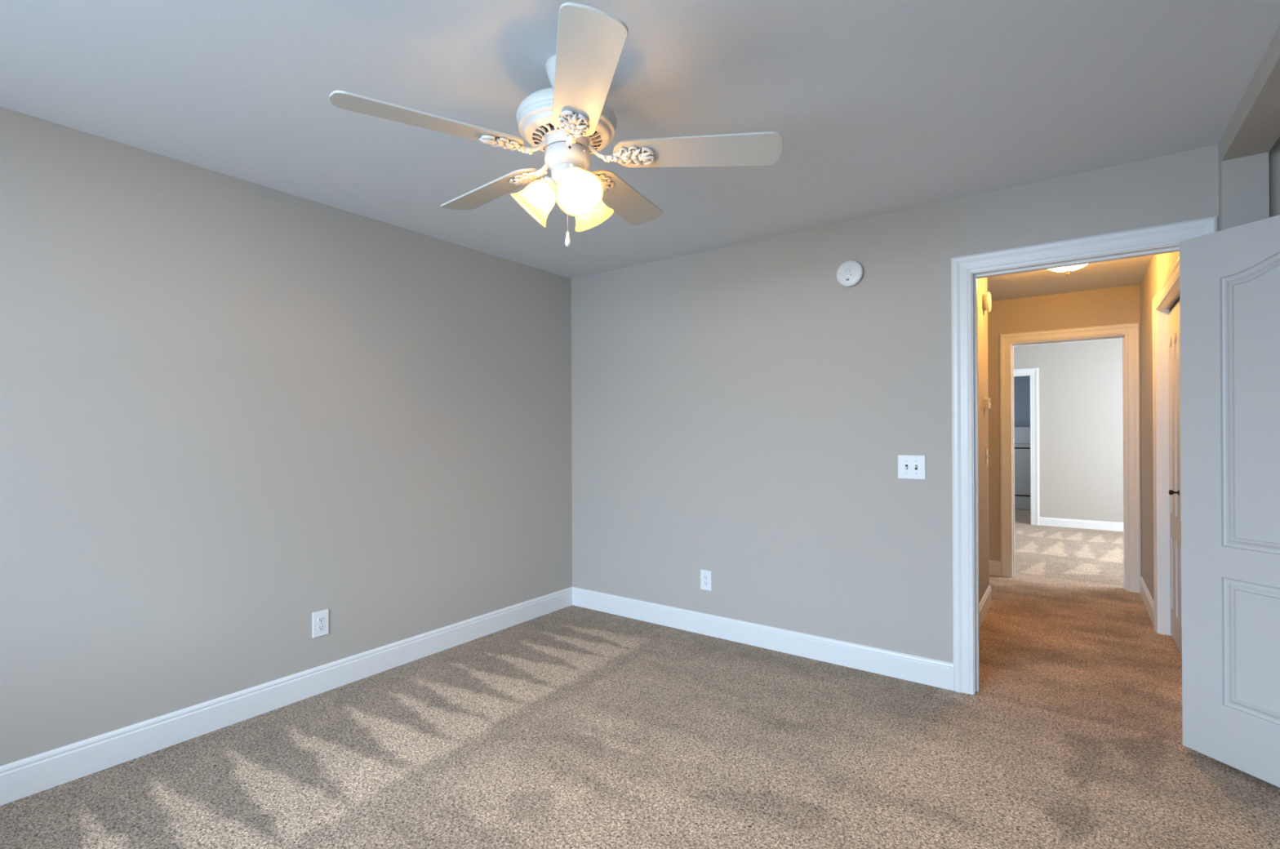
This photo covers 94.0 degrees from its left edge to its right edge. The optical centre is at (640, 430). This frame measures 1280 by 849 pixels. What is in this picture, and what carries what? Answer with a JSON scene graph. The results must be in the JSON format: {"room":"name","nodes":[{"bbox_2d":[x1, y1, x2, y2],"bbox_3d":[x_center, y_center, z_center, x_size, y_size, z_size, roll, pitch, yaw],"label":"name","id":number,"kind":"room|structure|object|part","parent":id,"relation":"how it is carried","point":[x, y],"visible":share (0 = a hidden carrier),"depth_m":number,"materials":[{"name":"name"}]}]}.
{"room":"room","nodes":[
{"label":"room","id":0,"kind":"room"},
{"bbox_2d":[0,106,572,765],"bbox_3d":[-1.838,0.085,2.744,0.120,2.440,4.590,0,0,36],"label":"wall","id":1,"kind":"structure","parent":0,"point":[234,411],"depth_m":2.67,"materials":[{"name":"paint"}]},
{"bbox_2d":[0,586,572,805],"bbox_3d":[-1.779,1.239,2.703,0.014,0.132,4.350,0,0,36],"label":"baseboard","id":2,"kind":"structure","parent":1,"relation":"attached to","point":[29,775],"depth_m":2.66,"materials":[{"name":"paint"}]},
{"bbox_2d":[312,608,328,638],"bbox_3d":[-1.590,0.962,2.969,0.009,0.126,0.080,0,0,36],"label":"wall outlet","id":3,"kind":"object","parent":1,"relation":"attached to","point":[321,618],"visible":1,"depth_m":2.97,"materials":[{"name":"white plastic"}]},
{"bbox_2d":[317,616,324,622],"bbox_3d":[-1.588,0.942,2.968,0.002,0.027,0.034,0,0,36],"label":"socket","id":4,"kind":"object","parent":3,"relation":"attached to","point":[320,619],"depth_m":2.97,"materials":[{"name":"white plastic"}]},
{"bbox_2d":[317,624,324,631],"bbox_3d":[-1.588,0.981,2.968,0.002,0.027,0.034,0,0,36],"label":"socket","id":5,"kind":"object","parent":3,"relation":"attached to","point":[320,627],"depth_m":2.97,"materials":[{"name":"white plastic"}]},
{"bbox_2d":[0,0,1279,346],"bbox_3d":[2.915,-1.200,4.784,5.440,0.100,13.470,0,0,36],"label":"ceiling","id":6,"kind":"structure","parent":0,"point":[877,107],"depth_m":2.03,"materials":[{"name":"paint"}]},
{"bbox_2d":[328,2,782,246],"bbox_3d":[-0.246,-0.859,1.901,1.251,0.569,1.269,0,0,36],"label":"ceiling fan","id":7,"kind":"object","parent":6,"relation":"hanging from","point":[571,120],"visible":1,"depth_m":1.79,"materials":[{"name":"wood"}]},
{"bbox_3d":[-0.578,-0.859,1.667,0.517,0.037,0.147,0,0,-30],"label":"blade","id":8,"kind":"part","parent":7,"relation":"part of","materials":[{"name":"paint"}]},
{"bbox_3d":[-0.529,-0.858,2.138,0.517,0.037,0.147,0,0,42],"label":"blade","id":9,"kind":"part","parent":7,"relation":"part of","materials":[{"name":"paint"}]},
{"bbox_3d":[-0.323,-0.865,1.814,0.103,0.057,0.030,0,0,-30],"label":"blade arm","id":10,"kind":"part","parent":7,"relation":"part of","materials":[{"name":"metal"}]},
{"bbox_3d":[-0.343,-0.716,1.876,0.142,0.145,0.135,0,0,36],"label":"lamp shade","id":11,"kind":"part","parent":7,"relation":"part of","materials":[{"name":"white glass"}]},
{"bbox_3d":[-0.310,-0.865,1.942,0.103,0.057,0.030,0,0,42],"label":"blade arm","id":12,"kind":"part","parent":7,"relation":"part of","materials":[{"name":"metal"}]},
{"bbox_2d":[541,176,557,191],"bbox_3d":[-0.277,-0.778,1.872,0.065,0.067,0.071,0,0,-23],"label":"light bulb","id":13,"kind":"object","parent":7,"relation":"attached to","point":[548,184],"depth_m":1.85,"materials":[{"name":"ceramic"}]},
{"bbox_3d":[-0.206,-0.866,1.762,0.030,0.057,0.103,0,0,-12],"label":"blade arm","id":14,"kind":"part","parent":7,"relation":"part of","materials":[{"name":"metal"}]},
{"bbox_2d":[564,163,582,187],"bbox_3d":[-0.207,-0.778,1.825,0.065,0.067,0.070,0,0,36],"label":"light bulb","id":15,"kind":"object","parent":7,"relation":"attached to","point":[574,180],"depth_m":1.82,"materials":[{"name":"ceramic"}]},
{"bbox_3d":[-0.188,-0.717,1.761,0.142,0.145,0.136,0,0,36],"label":"lamp shade","id":16,"kind":"part","parent":7,"relation":"part of","materials":[{"name":"white glass"}]},
{"bbox_3d":[-0.144,-0.860,1.475,0.147,0.037,0.517,0,0,-12],"label":"blade","id":17,"kind":"part","parent":7,"relation":"part of","materials":[{"name":"paint"}]},
{"bbox_3d":[-0.164,-0.717,1.954,0.143,0.145,0.144,0,0,36],"label":"lamp shade","id":18,"kind":"part","parent":7,"relation":"part of","materials":[{"name":"white glass"}]},
{"bbox_3d":[-0.120,-0.864,1.858,0.103,0.057,0.030,1,0,6],"label":"blade arm","id":19,"kind":"part","parent":7,"relation":"part of","materials":[{"name":"metal"}]},
{"bbox_3d":[-0.065,-0.865,2.238,0.147,0.037,0.517,0,1,24],"label":"blade","id":20,"kind":"part","parent":7,"relation":"part of","materials":[{"name":"paint"}]},
{"bbox_3d":[0.173,-0.853,1.828,0.517,0.037,0.147,1,0,6],"label":"blade","id":21,"kind":"part","parent":7,"relation":"part of","materials":[{"name":"paint"}]},
{"bbox_2d":[1048,263,1088,275],"bbox_3d":[2.778,-1.078,3.877,0.280,0.146,0.280,0,0,36],"label":"ceiling light","id":22,"kind":"object","parent":6,"relation":"attached to","point":[1066,269],"visible":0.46,"depth_m":3.86,"materials":[{"name":"white glass"}]},
{"bbox_2d":[0,574,1279,848],"bbox_3d":[0.833,1.294,2.630,4.330,0.001,7.295,0,0,36],"label":"floor","id":23,"kind":"structure","parent":0,"point":[572,726],"depth_m":2.37,"materials":[{"name":"carpet"}]},
{"bbox_2d":[571,137,1279,662],"bbox_3d":[1.323,0.073,3.215,4.450,2.440,0.120,0,0,36],"label":"wall","id":24,"kind":"structure","parent":0,"point":[744,414],"depth_m":3.43,"materials":[{"name":"paint"}]},
{"bbox_2d":[700,569,711,591],"bbox_3d":[0.418,0.953,3.792,0.080,0.126,0.009,0,0,36],"label":"wall outlet","id":25,"kind":"object","parent":24,"relation":"attached to","point":[705,575],"visible":1,"depth_m":3.79,"materials":[{"name":"white plastic"}]},
{"bbox_2d":[572,586,953,690],"bbox_3d":[0.522,1.232,3.713,2.557,0.132,0.014,0,0,36],"label":"baseboard","id":26,"kind":"structure","parent":24,"relation":"attached to","point":[927,671],"depth_m":3.48,"materials":[{"name":"paint"}]},
{"bbox_2d":[836,260,862,286],"bbox_3d":[1.141,-0.853,3.249,0.140,0.140,0.037,0,0,36],"label":"smoke detector","id":27,"kind":"object","parent":24,"relation":"attached to","point":[849,273],"visible":1,"depth_m":3.23,"materials":[{"name":"white plastic"}]},
{"bbox_2d":[897,454,925,479],"bbox_3d":[1.397,0.191,3.075,0.132,0.124,0.021,0,0,36],"label":"light switch","id":28,"kind":"object","parent":24,"relation":"attached to","point":[909,467],"visible":1,"depth_m":3.08,"materials":[{"name":"white plastic"}]},
{"bbox_2d":[951,215,1217,694],"bbox_3d":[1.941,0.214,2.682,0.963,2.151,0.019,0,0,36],"label":"trim","id":29,"kind":"structure","parent":24,"relation":"attached to","point":[962,267],"depth_m":2.92,"materials":[{"name":"paint"}]},
{"bbox_2d":[977,277,989,603],"bbox_3d":[2.005,0.073,4.618,1.190,2.440,3.006,0,0,-4],"label":"wall","id":30,"kind":"structure","parent":0,"point":[982,283],"depth_m":4.20,"materials":[{"name":"paint"}]},
{"bbox_2d":[978,584,991,629],"bbox_3d":[1.631,1.228,4.147,1.244,0.132,1.709,0,0,36],"label":"baseboard","id":31,"kind":"structure","parent":30,"relation":"attached to","point":[984,604],"depth_m":4.15,"materials":[{"name":"paint"}]},
{"bbox_2d":[982,292,991,312],"bbox_3d":[2.465,-0.909,4.239,0.047,0.144,0.144,0,0,36],"label":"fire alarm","id":32,"kind":"object","parent":30,"relation":"attached to","point":[986,299],"visible":1,"depth_m":4.20,"materials":[{"name":"white plastic"}]},
{"bbox_2d":[982,397,991,408],"bbox_3d":[2.477,-0.191,4.256,0.041,0.080,0.110,0,0,36],"label":"thermostat","id":33,"kind":"object","parent":30,"relation":"attached to","point":[987,402],"visible":1,"depth_m":4.22,"materials":[{"name":"white plastic"}]},
{"bbox_3d":[2.466,-0.191,4.264,0.012,0.080,0.110,0,0,36],"label":"plate","id":34,"kind":"part","parent":33,"relation":"part of","materials":[{"name":"white plastic"}]},
{"bbox_2d":[986,448,989,465],"bbox_3d":[2.541,0.196,4.358,0.021,0.120,0.072,0,0,36],"label":"light switch","id":35,"kind":"object","parent":30,"relation":"attached to","point":[987,456],"visible":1,"depth_m":4.35,"materials":[{"name":"white plastic"}]},
{"bbox_3d":[2.535,0.196,4.362,0.006,0.120,0.072,0,0,36],"label":"plate","id":36,"kind":"part","parent":35,"relation":"part of","materials":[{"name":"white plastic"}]},
{"bbox_2d":[1013,376,1030,426],"bbox_3d":[5.859,0.068,9.437,2.700,2.440,2.480,0,0,36],"label":"wall","id":37,"kind":"structure","parent":0,"point":[1021,384],"depth_m":10.31,"materials":[{"name":"paint"}]},
{"bbox_2d":[987,284,1142,576],"bbox_3d":[3.721,0.067,4.966,4.120,2.440,0.120,0,0,36],"label":"wall","id":38,"kind":"structure","parent":0,"point":[1119,304],"depth_m":5.14,"materials":[{"name":"paint"}]},
{"bbox_2d":[989,560,1000,576],"bbox_3d":[2.651,1.227,5.659,1.324,0.132,0.014,0,0,36],"label":"baseboard","id":39,"kind":"structure","parent":38,"relation":"attached to","point":[994,566],"depth_m":5.29,"materials":[{"name":"paint"}]},
{"bbox_2d":[999,322,1141,592],"bbox_3d":[3.602,0.219,5.042,0.957,2.138,0.139,0,0,36],"label":"trim","id":40,"kind":"structure","parent":38,"relation":"attached to","point":[1129,332],"depth_m":4.83,"materials":[{"name":"paint"}]},
{"bbox_2d":[1013,338,1123,522],"bbox_3d":[5.623,0.066,8.003,4.600,2.440,0.120,0,0,36],"label":"wall","id":41,"kind":"structure","parent":0,"point":[1081,404],"depth_m":7.82,"materials":[{"name":"paint"}]},
{"bbox_2d":[1013,367,1039,524],"bbox_3d":[5.041,0.221,8.413,0.977,2.136,0.139,0,0,36],"label":"trim","id":42,"kind":"structure","parent":41,"relation":"attached to","point":[1033,373],"depth_m":8.11,"materials":[{"name":"paint"}]},
{"bbox_2d":[1039,516,1123,531],"bbox_3d":[6.428,1.226,7.338,2.527,0.111,0.014,0,0,36],"label":"baseboard","id":43,"kind":"structure","parent":41,"relation":"attached to","point":[1064,522],"depth_m":7.80,"materials":[{"name":"paint"}]},
{"bbox_2d":[1014,509,1124,587],"bbox_3d":[5.313,1.286,7.565,4.800,0.001,5.955,0,0,36],"label":"floor","id":44,"kind":"structure","parent":0,"point":[1082,555],"depth_m":6.21,"materials":[{"name":"carpet"}]},
{"bbox_2d":[1013,426,1030,510],"bbox_3d":[6.306,0.617,9.966,0.680,1.340,0.660,0,0,36],"label":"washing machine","id":45,"kind":"object","parent":44,"relation":"on","point":[1021,434],"visible":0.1,"depth_m":9.67,"materials":[{"name":"metal"}]},
{"bbox_3d":[6.305,0.257,9.966,0.680,0.050,0.660,0,0,36],"label":"lid","id":46,"kind":"part","parent":45,"relation":"part of","materials":[{"name":"metal"}]},
{"bbox_3d":[6.410,0.089,10.113,0.680,0.285,0.220,0,0,36],"label":"control panel","id":47,"kind":"part","parent":45,"relation":"part of","materials":[{"name":"metal"}]},
{"bbox_3d":[6.309,1.180,9.964,0.670,0.215,0.640,0,0,36],"label":"toe panel","id":48,"kind":"part","parent":45,"relation":"part of","materials":[{"name":"metal"}]},
{"bbox_2d":[1140,251,1179,601],"bbox_3d":[3.217,0.066,3.588,0.120,2.440,2.705,0,0,36],"label":"wall","id":49,"kind":"structure","parent":0,"point":[1160,265],"depth_m":4.27,"materials":[{"name":"paint"}]},
{"bbox_2d":[1139,576,1154,626],"bbox_3d":[3.173,1.220,3.633,0.014,0.132,2.685,0,0,36],"label":"baseboard","id":50,"kind":"structure","parent":49,"relation":"attached to","point":[1147,598],"depth_m":4.24,"materials":[{"name":"paint"}]},
{"bbox_2d":[1151,256,1182,635],"bbox_3d":[3.007,0.217,3.314,0.139,2.138,1.239,0,0,36],"label":"trim","id":51,"kind":"structure","parent":49,"relation":"attached to","point":[1168,292],"depth_m":3.76,"materials":[{"name":"paint"}]},
{"bbox_2d":[1168,297,1182,656],"bbox_3d":[3.003,0.257,3.317,0.075,2.030,1.049,0,0,36],"label":"door","id":52,"kind":"structure","parent":49,"relation":"in","point":[1175,491],"depth_m":3.54,"materials":[{"name":"paint"}]},
{"bbox_3d":[3.058,0.356,3.418,0.045,0.032,0.032,0,0,36],"label":"closet knob","id":53,"kind":"part","parent":52,"relation":"part of","materials":[{"name":"brown metal"}]},
{"bbox_2d":[1217,25,1279,231],"bbox_3d":[1.116,0.069,0.605,0.131,2.440,4.350,0,0,36],"label":"wall","id":54,"kind":"structure","parent":0,"point":[1253,130],"depth_m":2.27,"materials":[{"name":"paint"}]},
{"bbox_3d":[2.058,0.066,1.115,0.797,2.440,2.420,0,0,36],"label":"wall","id":55,"kind":"structure","parent":0,"visible":0},
{"bbox_2d":[1179,214,1279,787],"bbox_3d":[2.296,0.252,2.044,0.171,2.024,0.774,0,0,-16],"label":"door","id":56,"kind":"structure","parent":55,"relation":"in","point":[1229,278],"depth_m":2.24,"materials":[{"name":"paint"}]}
]}

